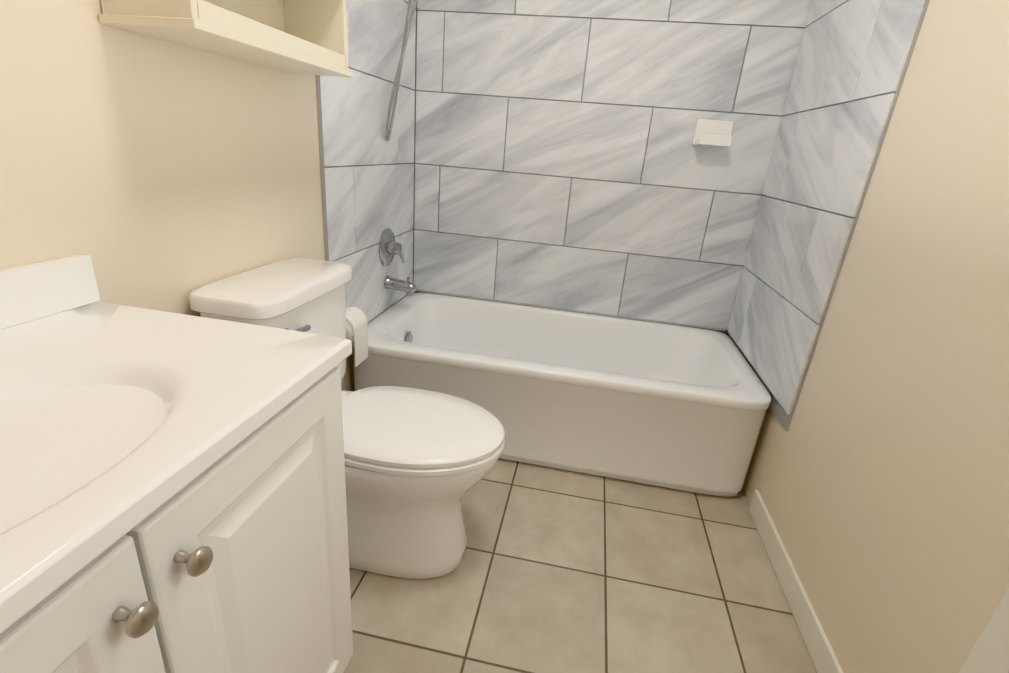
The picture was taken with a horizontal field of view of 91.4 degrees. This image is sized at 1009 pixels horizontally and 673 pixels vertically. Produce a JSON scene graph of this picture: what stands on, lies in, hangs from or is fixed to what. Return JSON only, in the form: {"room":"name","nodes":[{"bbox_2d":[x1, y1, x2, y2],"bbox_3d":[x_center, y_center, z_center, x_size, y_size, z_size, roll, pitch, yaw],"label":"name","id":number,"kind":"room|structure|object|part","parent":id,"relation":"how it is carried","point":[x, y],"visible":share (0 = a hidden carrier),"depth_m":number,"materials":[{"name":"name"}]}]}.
{"room":"bathroom","nodes":[
{"label":"bathroom","id":0,"kind":"room"},
{"bbox_2d":[0,0,353,390],"bbox_3d":[-0.700,-0.593,1.134,0.120,2.470,2.696,8,21,8],"label":"wall","id":1,"kind":"structure","parent":0,"point":[147,172],"depth_m":0.96,"materials":[{"name":"beige paint"}]},
{"bbox_2d":[98,0,353,77],"bbox_3d":[-0.504,-0.971,0.944,0.213,0.768,0.597,8,21,8],"label":"upper cabinet","id":2,"kind":"object","parent":1,"relation":"attached to","point":[308,37],"visible":1,"depth_m":1.04,"materials":[{"name":"beige paint"}]},
{"bbox_2d":[346,307,367,367],"bbox_3d":[-0.567,-0.004,1.744,0.130,0.186,0.176,8,21,8],"label":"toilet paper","id":3,"kind":"object","parent":1,"relation":"attached to","point":[356,325],"visible":0.52,"depth_m":1.72,"materials":[{"name":"white paper"}]},
{"bbox_2d":[315,0,415,389],"bbox_3d":[-0.487,-0.861,1.874,0.015,2.470,0.831,8,21,8],"label":"wall tile","id":4,"kind":"structure","parent":1,"relation":"attached to","point":[367,177],"depth_m":1.85,"materials":[{"name":"tile"}]},
{"bbox_2d":[379,228,403,265],"bbox_3d":[-0.478,-0.381,2.124,0.064,0.164,0.164,8,21,8],"label":"shower valve","id":5,"kind":"object","parent":4,"relation":"attached to","point":[389,247],"visible":1,"depth_m":2.10,"materials":[{"name":"silver metal"}]},
{"bbox_2d":[384,276,415,295],"bbox_3d":[-0.459,-0.226,2.178,0.135,0.082,0.060,8,21,8],"label":"tub spout","id":6,"kind":"object","parent":4,"relation":"attached to","point":[408,287],"visible":1,"depth_m":2.16,"materials":[{"name":"silver metal"}]},
{"bbox_2d":[386,0,416,140],"bbox_3d":[-0.254,-1.146,1.821,0.391,0.820,0.086,5,21,-1],"label":"shower hose","id":7,"kind":"object","parent":4,"relation":"attached to","point":[408,24],"visible":0.98,"depth_m":1.86,"materials":[{"name":"silver metal"}]},
{"bbox_2d":[367,290,724,330],"bbox_3d":[0.214,-0.009,2.087,1.547,0.003,0.748,8,21,8],"label":"trim","id":8,"kind":"structure","parent":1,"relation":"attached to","point":[546,307],"depth_m":2.40,"materials":[{"name":"white"}]},
{"bbox_2d":[344,458,816,672],"bbox_3d":[1.361,0.992,1.055,4.620,0.100,3.176,8,21,8],"label":"floor","id":9,"kind":"structure","parent":0,"point":[556,570],"depth_m":1.37,"materials":[{"name":"tile"}]},
{"bbox_2d":[0,255,352,672],"bbox_3d":[-0.584,0.396,0.586,0.531,1.041,0.814,8,21,8],"label":"bathroom vanity","id":10,"kind":"object","parent":9,"relation":"on","point":[172,492],"visible":1,"depth_m":0.61,"materials":[{"name":"white paint"}]},
{"bbox_3d":[-0.324,0.239,0.471,0.033,0.029,0.097,8,21,8],"label":"knob","id":11,"kind":"part","parent":10,"relation":"part of","materials":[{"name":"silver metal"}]},
{"bbox_2d":[189,258,504,578],"bbox_3d":[-0.356,0.249,1.357,0.722,0.796,0.432,8,21,8],"label":"toilet","id":12,"kind":"object","parent":9,"relation":"on","point":[419,463],"visible":0.62,"depth_m":1.28,"materials":[{"name":"white ceramic"}]},
{"bbox_3d":[-0.254,0.242,1.335,0.516,0.047,0.372,8,21,8],"label":"seat","id":13,"kind":"part","parent":12,"relation":"part of","materials":[{"name":"white plastic"}]},
{"bbox_2d":[351,293,770,496],"bbox_3d":[0.201,0.190,2.152,1.541,0.416,0.749,8,21,8],"label":"bathtub","id":14,"kind":"object","parent":9,"relation":"on","point":[683,408],"visible":0.9,"depth_m":1.83,"materials":[{"name":"white ceramic"}]},
{"bbox_2d":[743,0,1008,672],"bbox_3d":[0.962,-0.361,0.894,0.120,2.470,2.456,8,21,8],"label":"wall","id":15,"kind":"structure","parent":0,"point":[877,477],"depth_m":1.03,"materials":[{"name":"beige paint"}]},
{"bbox_2d":[749,490,843,672],"bbox_3d":[0.808,0.730,1.350,0.012,0.090,0.876,8,21,8],"label":"baseboard","id":16,"kind":"structure","parent":15,"relation":"attached to","point":[818,646],"depth_m":1.35,"materials":[{"name":"white paint"}]},
{"bbox_2d":[727,0,929,430],"bbox_3d":[1.055,-0.815,1.577,0.015,2.100,0.819,8,21,8],"label":"wall tile","id":17,"kind":"structure","parent":15,"relation":"attached to","point":[851,65],"depth_m":1.58,"materials":[{"name":"tile"}]},
{"bbox_2d":[958,588,1008,672],"bbox_3d":[0.806,0.070,0.235,0.144,2.116,0.718,8,21,8],"label":"door frame","id":18,"kind":"structure","parent":15,"relation":"attached to","point":[989,652],"depth_m":0.76,"materials":[{"name":"white paint"}]},
{"bbox_3d":[0.422,-0.907,2.194,1.695,2.470,0.120,8,21,8],"label":"wall","id":19,"kind":"structure","parent":0,"visible":0},
{"bbox_2d":[413,0,811,334],"bbox_3d":[0.365,-1.065,2.074,1.575,2.100,0.015,8,21,8],"label":"wall tile","id":20,"kind":"structure","parent":19,"relation":"attached to","point":[561,161],"depth_m":2.15,"materials":[{"name":"tile"}]},
{"bbox_2d":[692,119,733,146],"bbox_3d":[0.858,-0.831,2.007,0.147,0.100,0.089,8,21,8],"label":"soap dish","id":21,"kind":"object","parent":20,"relation":"attached to","point":[709,132],"visible":1,"depth_m":2.02,"materials":[{"name":"white ceramic"}]}
]}

